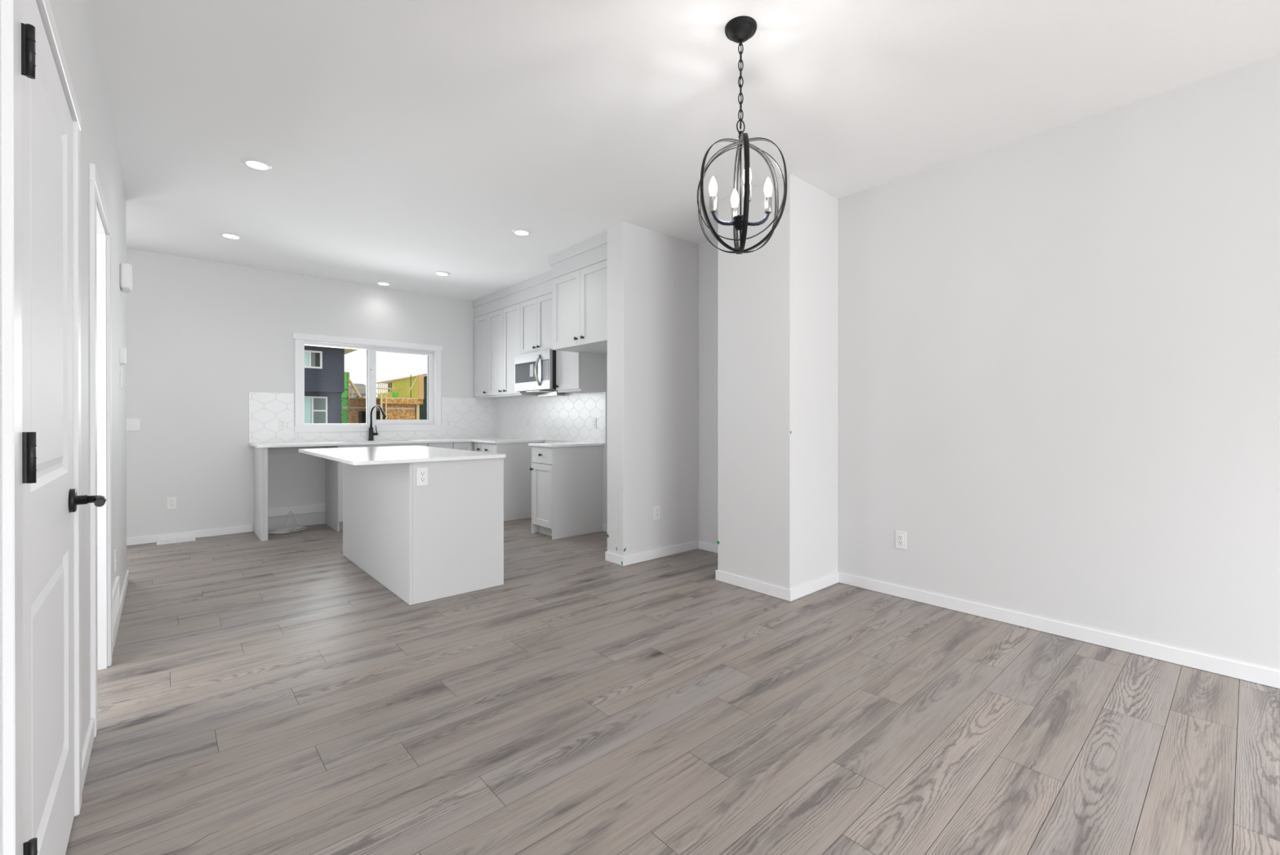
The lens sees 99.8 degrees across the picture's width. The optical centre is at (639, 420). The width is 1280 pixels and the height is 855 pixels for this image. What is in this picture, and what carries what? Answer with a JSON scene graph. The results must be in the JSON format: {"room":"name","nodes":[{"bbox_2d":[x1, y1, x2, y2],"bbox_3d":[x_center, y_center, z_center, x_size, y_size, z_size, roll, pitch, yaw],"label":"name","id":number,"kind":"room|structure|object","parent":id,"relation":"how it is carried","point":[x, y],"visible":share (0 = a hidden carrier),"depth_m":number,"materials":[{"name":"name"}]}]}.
{"room":"empty dining room","nodes":[
{"label":"empty dining room","id":0,"kind":"room"},
{"bbox_2d":[0,0,126,854],"bbox_3d":[-1.829,-0.212,1.673,0.120,2.743,5.830,0,0,-41],"label":"wall","id":1,"kind":"structure","parent":0,"point":[74,20],"depth_m":1.95,"materials":[{"name":"white paint"}]},
{"bbox_2d":[0,0,81,854],"bbox_3d":[-1.378,0.119,1.266,0.016,2.083,0.978,0,0,-41],"label":"door frame","id":2,"kind":"structure","parent":1,"relation":"attached to","point":[11,216],"depth_m":0.90,"materials":[{"name":"white paint"}]},
{"bbox_2d":[21,0,106,854],"bbox_3d":[-1.363,0.140,1.277,0.112,2.017,0.819,0,0,-41],"label":"door","id":3,"kind":"structure","parent":1,"relation":"in","point":[50,499],"depth_m":1.24,"materials":[{"name":"white paint"}]},
{"bbox_2d":[81,718,93,793],"bbox_3d":[-1.853,1.121,1.802,0.011,0.072,0.438,0,0,-41],"label":"baseboard","id":4,"kind":"structure","parent":1,"relation":"attached to","point":[87,746],"depth_m":1.81,"materials":[{"name":"white paint"}]},
{"bbox_2d":[88,163,111,737],"bbox_3d":[-2.322,0.109,2.240,0.142,2.099,0.832,0,0,-41],"label":"door frame","id":5,"kind":"structure","parent":1,"relation":"attached to","point":[100,223],"depth_m":2.51,"materials":[{"name":"white paint"}]},
{"bbox_2d":[111,575,119,641],"bbox_3d":[-2.778,0.982,2.852,0.014,0.200,0.560,0,0,-41],"label":"air vent","id":6,"kind":"object","parent":1,"relation":"in","point":[116,588],"visible":0.75,"depth_m":2.85,"materials":[{"name":"white plastic"}]},
{"bbox_2d":[111,569,128,655],"bbox_3d":[-3.135,1.118,3.253,0.011,0.072,1.758,0,0,-41],"label":"baseboard","id":7,"kind":"structure","parent":1,"relation":"attached to","point":[126,576],"depth_m":3.31,"materials":[{"name":"white paint"}]},
{"bbox_2d":[120,369,122,388],"bbox_3d":[-3.233,-0.259,3.361,0.010,0.115,0.070,0,0,-41],"label":"light switch","id":8,"kind":"object","parent":1,"relation":"attached to","point":[121,374],"visible":1,"depth_m":3.34,"materials":[{"name":"white plastic"}]},
{"bbox_2d":[120,346,126,364],"bbox_3d":[-3.234,-0.404,3.373,0.026,0.106,0.100,0,0,-41],"label":"thermostat","id":9,"kind":"object","parent":1,"relation":"attached to","point":[122,350],"visible":1,"depth_m":3.34,"materials":[{"name":"white plastic"}]},
{"bbox_2d":[120,262,132,293],"bbox_3d":[-3.256,-0.903,3.419,0.054,0.163,0.180,0,0,-41],"label":"door chime","id":10,"kind":"object","parent":1,"relation":"attached to","point":[126,269],"visible":1,"depth_m":3.36,"materials":[{"name":"white plastic"}]},
{"bbox_2d":[125,248,475,537],"bbox_3d":[-3.882,-0.221,5.830,5.300,2.743,0.140,0,0,-41],"label":"wall","id":11,"kind":"structure","parent":0,"point":[202,335],"depth_m":5.47,"materials":[{"name":"white paint"}]},
{"bbox_2d":[126,417,140,431],"bbox_3d":[-4.711,0.034,4.998,0.117,0.115,0.010,0,0,-41],"label":"light switch","id":12,"kind":"object","parent":11,"relation":"attached to","point":[132,424],"visible":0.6,"depth_m":5.00,"materials":[{"name":"white plastic"}]},
{"bbox_2d":[166,496,176,509],"bbox_3d":[-4.503,0.789,5.184,0.070,0.115,0.009,0,0,-41],"label":"wall outlet","id":13,"kind":"object","parent":11,"relation":"attached to","point":[171,501],"visible":1,"depth_m":5.18,"materials":[{"name":"white plastic"}]},
{"bbox_2d":[169,499,173,506],"bbox_3d":[-4.501,0.789,5.182,0.033,0.067,0.003,0,0,-41],"label":"receptacle","id":14,"kind":"object","parent":13,"relation":"attached to","point":[171,501],"depth_m":5.18,"materials":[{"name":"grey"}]},
{"bbox_2d":[126,524,253,545],"bbox_3d":[-4.407,1.114,5.269,1.017,0.072,0.011,0,0,-41],"label":"baseboard","id":15,"kind":"structure","parent":11,"relation":"attached to","point":[245,528],"depth_m":5.26,"materials":[{"name":"white paint"}]},
{"bbox_2d":[293,332,442,432],"bbox_3d":[-3.188,-0.417,6.420,1.626,1.080,0.154,0,0,-41],"label":"window","id":16,"kind":"structure","parent":11,"relation":"in","point":[371,351],"depth_m":6.41,"materials":[{"name":"white plastic"}]},
{"bbox_2d":[248,391,497,443],"bbox_3d":[-3.009,-0.038,6.503,2.780,0.531,0.008,0,0,-41],"label":"tile backsplash","id":17,"kind":"structure","parent":11,"relation":"attached to","point":[470,417],"depth_m":6.29,"materials":[{"name":"white tile"}]},
{"bbox_2d":[279,418,286,429],"bbox_3d":[-3.823,0.032,5.771,0.070,0.115,0.009,0,0,-41],"label":"wall outlet","id":18,"kind":"object","parent":17,"relation":"attached to","point":[282,422],"visible":1,"depth_m":5.77,"materials":[{"name":"white plastic"}]},
{"bbox_2d":[280,420,284,426],"bbox_3d":[-3.822,0.032,5.769,0.033,0.067,0.003,0,0,-41],"label":"receptacle","id":19,"kind":"object","parent":18,"relation":"attached to","point":[282,422],"depth_m":5.77,"materials":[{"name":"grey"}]},
{"bbox_2d":[445,418,451,427],"bbox_3d":[-2.470,0.030,6.966,0.070,0.115,0.009,0,0,-41],"label":"wall outlet","id":20,"kind":"object","parent":17,"relation":"attached to","point":[448,421],"visible":1,"depth_m":6.96,"materials":[{"name":"white plastic"}]},
{"bbox_2d":[543,354,607,524],"bbox_3d":[-0.793,-0.222,6.231,0.182,2.743,3.350,0,0,-41],"label":"wall","id":21,"kind":"structure","parent":0,"point":[605,446],"depth_m":5.61,"materials":[{"name":"white paint"}]},
{"bbox_2d":[474,313,507,398],"bbox_3d":[-1.962,-0.840,7.138,0.366,1.070,0.436,0,0,-41],"label":"upper cabinet","id":22,"kind":"object","parent":21,"relation":"attached to","point":[481,322],"visible":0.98,"depth_m":7.04,"materials":[{"name":"white paint"}]},
{"bbox_2d":[488,302,538,397],"bbox_3d":[-1.546,-0.838,6.667,0.366,1.070,0.818,0,0,-41],"label":"upper cabinet","id":23,"kind":"object","parent":21,"relation":"attached to","point":[504,324],"visible":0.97,"depth_m":6.57,"materials":[{"name":"white paint"}]},
{"bbox_2d":[471,231,607,317],"bbox_3d":[-1.105,-1.483,5.952,0.649,0.220,3.348,0,0,-41],"label":"soffit","id":24,"kind":"structure","parent":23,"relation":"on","point":[540,285],"depth_m":5.75,"materials":[{"name":"white paint"}]},
{"bbox_2d":[520,292,552,354],"bbox_3d":[-1.022,-1.064,6.074,0.366,0.616,0.759,0,0,-41],"label":"upper cabinet","id":25,"kind":"object","parent":21,"relation":"attached to","point":[535,313],"visible":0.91,"depth_m":5.98,"materials":[{"name":"white paint"}]},
{"bbox_2d":[514,349,564,396],"bbox_3d":[-1.066,-0.522,6.036,0.464,0.466,0.756,0,0,-41],"label":"microwave","id":26,"kind":"object","parent":25,"relation":"attached to","point":[534,371],"visible":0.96,"depth_m":5.89,"materials":[{"name":"silver metal"}]},
{"bbox_2d":[496,391,606,443],"bbox_3d":[-1.161,-0.042,6.504,0.008,0.539,2.436,0,0,-41],"label":"tile backsplash","id":27,"kind":"structure","parent":21,"relation":"attached to","point":[567,417],"depth_m":6.30,"materials":[{"name":"white tile"}]},
{"bbox_2d":[526,417,529,426],"bbox_3d":[-1.404,0.020,6.765,0.009,0.115,0.070,0,0,-41],"label":"wall outlet","id":28,"kind":"object","parent":27,"relation":"attached to","point":[527,419],"visible":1,"depth_m":6.76,"materials":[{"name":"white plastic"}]},
{"bbox_2d":[591,417,596,428],"bbox_3d":[-0.487,0.025,5.727,0.009,0.115,0.070,0,0,-41],"label":"wall outlet","id":29,"kind":"object","parent":27,"relation":"attached to","point":[593,420],"visible":1,"depth_m":5.72,"materials":[{"name":"white plastic"}]},
{"bbox_2d":[552,259,607,354],"bbox_3d":[-0.315,-1.028,5.055,0.654,0.684,0.952,0,0,-41],"label":"upper cabinet","id":30,"kind":"object","parent":21,"relation":"attached to","point":[580,297],"visible":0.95,"depth_m":4.87,"materials":[{"name":"white paint"}]},
{"bbox_2d":[555,350,605,393],"bbox_3d":[-0.631,-0.836,5.631,0.366,1.070,0.421,0,0,-41],"label":"upper cabinet","id":31,"kind":"object","parent":21,"relation":"attached to","point":[579,372],"visible":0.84,"depth_m":5.51,"materials":[{"name":"white paint"}]},
{"bbox_2d":[602,524,607,532],"bbox_3d":[-0.077,1.114,5.277,0.011,0.072,0.947,0,0,-41],"label":"baseboard","id":32,"kind":"structure","parent":21,"relation":"attached to","point":[604,526],"depth_m":5.60,"materials":[{"name":"white paint"}]},
{"bbox_2d":[607,221,697,555],"bbox_3d":[0.127,-0.219,4.665,0.877,2.743,0.215,0,0,-41],"label":"wall","id":33,"kind":"structure","parent":0,"point":[652,276],"depth_m":4.48,"materials":[{"name":"white paint"}]},
{"bbox_2d":[604,551,623,565],"bbox_3d":[-0.209,1.116,4.378,0.011,0.072,0.226,0,0,-41],"label":"baseboard","id":34,"kind":"structure","parent":33,"relation":"attached to","point":[613,557],"depth_m":4.38,"materials":[{"name":"white paint"}]},
{"bbox_2d":[653,505,660,519],"bbox_3d":[0.144,0.770,4.532,0.070,0.115,0.009,0,0,-41],"label":"wall outlet","id":35,"kind":"object","parent":33,"relation":"attached to","point":[656,508],"visible":1,"depth_m":4.53,"materials":[{"name":"white plastic"}]},
{"bbox_2d":[655,508,658,516],"bbox_3d":[0.145,0.770,4.530,0.033,0.067,0.003,0,0,-41],"label":"receptacle","id":36,"kind":"object","parent":35,"relation":"attached to","point":[656,509],"depth_m":4.53,"materials":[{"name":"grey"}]},
{"bbox_2d":[622,540,698,565],"bbox_3d":[0.198,1.115,4.579,0.888,0.072,0.011,0,0,-41],"label":"baseboard","id":37,"kind":"structure","parent":33,"relation":"attached to","point":[659,553],"depth_m":4.54,"materials":[{"name":"white paint"}]},
{"bbox_2d":[65,517,1279,854],"bbox_3d":[-0.632,1.237,0.454,7.750,0.150,13.066,0,0,-41],"label":"floor","id":38,"kind":"structure","parent":0,"point":[273,695],"depth_m":2.06,"materials":[{"name":"grey wood"}]},
{"bbox_2d":[156,537,195,544],"bbox_3d":[-4.424,1.148,5.144,0.280,0.007,0.120,0,0,-41],"label":"floor vent","id":39,"kind":"object","parent":38,"relation":"in","point":[188,539],"visible":1,"depth_m":5.14,"materials":[{"name":"white plastic"}]},
{"bbox_2d":[267,511,306,533],"bbox_3d":[-3.680,1.054,5.593,0.236,0.192,0.391,0,0,35],"label":"power cable","id":40,"kind":"object","parent":38,"relation":"on","point":[281,530],"visible":0.94,"depth_m":5.59,"materials":[{"name":"white plastic"}]},
{"bbox_2d":[253,445,325,541],"bbox_3d":[-3.580,0.703,5.607,0.654,0.896,0.596,0,0,-41],"label":"frame","id":41,"kind":"object","parent":38,"relation":"on","point":[261,511],"visible":0.77,"depth_m":5.43,"materials":[{"name":"white paint"}]},
{"bbox_2d":[324,443,427,531],"bbox_3d":[-2.980,0.702,6.120,0.922,0.896,0.622,0,0,-41],"label":"base cabinet","id":42,"kind":"object","parent":38,"relation":"on","point":[333,468],"visible":0.12,"depth_m":5.75,"materials":[{"name":"white paint"}]},
{"bbox_2d":[342,457,503,604],"bbox_3d":[-1.748,0.705,4.228,0.669,0.895,1.680,0,0,-41],"label":"kitchen island","id":43,"kind":"object","parent":38,"relation":"on","point":[443,537],"visible":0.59,"depth_m":3.63,"materials":[{"name":"white paint"}]},
{"bbox_2d":[298,444,506,465],"bbox_3d":[-1.884,0.245,4.123,0.970,0.024,1.769,0,0,-41],"label":"island countertop","id":44,"kind":"structure","parent":43,"relation":"on","point":[362,455],"depth_m":3.77,"materials":[{"name":"white stone"}]},
{"bbox_2d":[416,466,427,485],"bbox_3d":[-1.382,0.353,3.424,0.070,0.115,0.009,0,0,-41],"label":"wall outlet","id":45,"kind":"object","parent":43,"relation":"attached to","point":[421,473],"visible":1,"depth_m":3.42,"materials":[{"name":"white plastic"}]},
{"bbox_2d":[419,471,425,481],"bbox_3d":[-1.380,0.353,3.422,0.033,0.067,0.003,0,0,-41],"label":"receptacle","id":46,"kind":"object","parent":45,"relation":"attached to","point":[422,473],"depth_m":3.42,"materials":[{"name":"grey plastic"}]},
{"bbox_2d":[427,442,453,448],"bbox_3d":[-2.530,0.701,6.536,0.299,0.896,0.594,0,0,-41],"label":"base cabinet","id":47,"kind":"object","parent":38,"relation":"on","point":[444,445],"visible":0.16,"depth_m":6.32,"materials":[{"name":"white paint"}]},
{"bbox_2d":[453,441,481,451],"bbox_3d":[-2.025,0.700,6.841,0.857,0.896,0.806,0,0,-41],"label":"base cabinet","id":48,"kind":"object","parent":38,"relation":"on","point":[468,446],"visible":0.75,"depth_m":6.50,"materials":[{"name":"white paint"}]},
{"bbox_2d":[248,437,543,447],"bbox_3d":[-2.604,0.241,6.048,2.775,0.024,1.226,0,0,-41],"label":"countertop","id":49,"kind":"structure","parent":48,"relation":"on","point":[491,440],"depth_m":6.09,"materials":[{"name":"white stone"}]},
{"bbox_2d":[368,404,386,440],"bbox_3d":[-3.028,0.020,6.261,0.296,0.417,0.099,0,0,27],"label":"faucet","id":50,"kind":"object","parent":49,"relation":"on","point":[371,433],"visible":1,"depth_m":6.28,"materials":[{"name":"black metal"}]},
{"bbox_2d":[481,441,543,520],"bbox_3d":[-1.541,0.701,6.460,0.636,0.896,0.402,0,0,-41],"label":"base cabinet","id":51,"kind":"object","parent":38,"relation":"on","point":[517,461],"visible":0.47,"depth_m":6.29,"materials":[{"name":"white paint"}]},
{"bbox_2d":[529,444,602,539],"bbox_3d":[-0.762,0.703,5.580,0.636,0.896,0.407,0,0,-41],"label":"base cabinet","id":52,"kind":"object","parent":38,"relation":"on","point":[566,482],"visible":0.99,"depth_m":5.41,"materials":[{"name":"white paint"}]},
{"bbox_2d":[528,441,604,447],"bbox_3d":[-0.761,0.242,5.575,0.637,0.024,0.440,0,0,-41],"label":"countertop","id":53,"kind":"structure","parent":52,"relation":"on","point":[566,443],"depth_m":5.43,"materials":[{"name":"white stone"}]},
{"bbox_2d":[91,0,1279,301],"bbox_3d":[-0.603,-1.641,0.377,7.900,0.120,12.670,0,0,-41],"label":"ceiling","id":54,"kind":"structure","parent":0,"point":[404,142],"depth_m":2.65,"materials":[{"name":"white paint"}]},
{"bbox_2d":[219,231,242,239],"bbox_3d":[-3.507,-1.584,4.624,0.160,0.012,0.160,0,0,-41],"label":"recessed light","id":55,"kind":"object","parent":54,"relation":"in","point":[228,235],"visible":1,"depth_m":4.60,"materials":[{"name":"white plastic"}]},
{"bbox_2d":[240,157,272,170],"bbox_3d":[-2.364,-1.581,3.330,0.160,0.012,0.160,0,0,-41],"label":"recessed light","id":56,"kind":"object","parent":54,"relation":"in","point":[258,164],"visible":1,"depth_m":3.32,"materials":[{"name":"white plastic"}]},
{"bbox_2d":[376,281,391,285],"bbox_3d":[-2.966,-1.588,6.236,0.160,0.012,0.160,0,0,-41],"label":"recessed light","id":57,"kind":"object","parent":54,"relation":"in","point":[384,283],"visible":1,"depth_m":6.23,"materials":[{"name":"white plastic"}]},
{"bbox_2d":[434,271,449,275],"bbox_3d":[-2.132,-1.587,5.812,0.160,0.012,0.160,0,0,-41],"label":"recessed light","id":58,"kind":"object","parent":54,"relation":"in","point":[438,273],"visible":1,"depth_m":5.79,"materials":[{"name":"white plastic"}]},
{"bbox_2d":[511,228,531,235],"bbox_3d":[-0.996,-1.584,4.536,0.160,0.012,0.160,0,0,-41],"label":"recessed light","id":59,"kind":"object","parent":54,"relation":"in","point":[521,232],"visible":1,"depth_m":4.52,"materials":[{"name":"white plastic"}]},
{"bbox_2d":[697,16,786,253],"bbox_3d":[0.406,-1.133,2.175,0.352,0.904,0.376,0,0,0],"label":"chandelier","id":60,"kind":"object","parent":54,"relation":"hanging from","point":[739,29],"visible":1,"depth_m":2.16,"materials":[{"name":"black metal"}]},
{"bbox_2d":[717,173,838,589],"bbox_3d":[0.992,-0.217,3.887,0.610,2.743,0.604,0,0,-41],"label":"wall column","id":61,"kind":"structure","parent":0,"point":[778,301],"depth_m":3.66,"materials":[{"name":"white paint"}]},
{"bbox_2d":[715,569,789,600],"bbox_3d":[0.755,1.117,3.688,0.011,0.072,0.615,0,0,-41],"label":"baseboard","id":62,"kind":"structure","parent":61,"relation":"attached to","point":[773,590],"depth_m":3.66,"materials":[{"name":"white paint"}]},
{"bbox_2d":[789,571,839,601],"bbox_3d":[1.191,1.117,3.656,0.621,0.072,0.011,0,0,-41],"label":"baseboard","id":63,"kind":"structure","parent":61,"relation":"attached to","point":[800,591],"depth_m":3.63,"materials":[{"name":"white paint"}]},
{"bbox_2d":[697,54,1279,671],"bbox_3d":[3.420,-0.212,1.690,0.120,2.743,9.005,0,0,-41],"label":"wall","id":64,"kind":"structure","parent":0,"point":[1059,348],"depth_m":2.84,"materials":[{"name":"white paint"}]},
{"bbox_2d":[698,540,717,552],"bbox_3d":[0.769,1.115,4.594,0.011,0.072,0.724,0,0,-41],"label":"baseboard","id":65,"kind":"structure","parent":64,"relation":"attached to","point":[704,545],"depth_m":4.77,"materials":[{"name":"white paint"}]},
{"bbox_2d":[895,530,906,549],"bbox_3d":[1.708,0.779,3.532,0.009,0.115,0.070,0,0,-41],"label":"wall outlet","id":66,"kind":"object","parent":64,"relation":"attached to","point":[900,536],"visible":1,"depth_m":3.53,"materials":[{"name":"white plastic"}]},
{"bbox_2d":[897,534,902,545],"bbox_3d":[1.706,0.779,3.530,0.003,0.067,0.033,0,0,-41],"label":"receptacle","id":67,"kind":"object","parent":66,"relation":"attached to","point":[900,536],"depth_m":3.53,"materials":[{"name":"grey plastic"}]},
{"bbox_2d":[839,572,1279,688],"bbox_3d":[3.888,1.123,1.064,0.011,0.072,7.444,0,0,-41],"label":"baseboard","id":68,"kind":"structure","parent":64,"relation":"attached to","point":[1264,676],"depth_m":2.82,"materials":[{"name":"white paint"}]},
{"label":"outside","id":69,"kind":"structure","parent":0,"visible":0},
{"bbox_3d":[-44.191,2.053,72.694,150.000,0.300,152.530,0,0,-41],"label":"ground","id":70,"kind":"structure","parent":69,"visible":0},
{"bbox_2d":[304,345,357,423],"bbox_3d":[-23.741,-2.152,29.593,12.600,8.300,11.200,0,0,-41],"label":"house","id":71,"kind":"structure","parent":70,"relation":"on","point":[324,366],"depth_m":29.23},
{"bbox_2d":[304,351,308,366],"bbox_3d":[-17.815,-3.264,28.236,0.790,0.790,0.004,0,0,-41],"label":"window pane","id":72,"kind":"object","parent":71,"relation":"hanging from","point":[306,353],"depth_m":28.43,"materials":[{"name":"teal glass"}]},
{"bbox_2d":[304,397,311,423],"bbox_3d":[-18.219,-0.215,28.753,1.160,2.090,0.004,0,0,-41],"label":"window","id":73,"kind":"structure","parent":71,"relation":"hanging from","point":[307,400],"depth_m":29.03,"materials":[{"name":"teal glass"}]},
{"bbox_2d":[315,352,319,366],"bbox_3d":[-17.212,-3.265,28.769,0.200,0.790,0.004,0,0,-41],"label":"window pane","id":74,"kind":"object","parent":71,"relation":"hanging from","point":[317,354],"depth_m":28.77,"materials":[{"name":"black glass"}]},
{"bbox_2d":[349,383,377,398],"bbox_3d":[-31.814,-1.119,59.957,2.500,6.100,9.000,0,0,-41],"label":"house","id":75,"kind":"structure","parent":70,"relation":"on","point":[362,392],"depth_m":57.41,"materials":[{"name":"grey"}]},
{"bbox_2d":[341,371,423,423],"bbox_3d":[-17.527,-0.483,34.418,4.200,4.940,9.200,0,0,-41],"label":"house","id":76,"kind":"structure","parent":70,"relation":"on","point":[410,389],"depth_m":32.51,"materials":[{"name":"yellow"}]},
{"bbox_2d":[392,391,398,397],"bbox_3d":[-14.866,-1.551,32.763,0.340,0.360,0.340,0,0,-41],"label":"bucket","id":77,"kind":"object","parent":76,"relation":"on","point":[395,394],"visible":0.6,"depth_m":32.63,"materials":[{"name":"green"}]},
{"bbox_2d":[384,373,426,419],"bbox_3d":[-14.492,-0.775,40.234,5.250,5.500,13.300,0,0,-41],"label":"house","id":78,"kind":"structure","parent":70,"relation":"on","point":[423,407],"depth_m":37.30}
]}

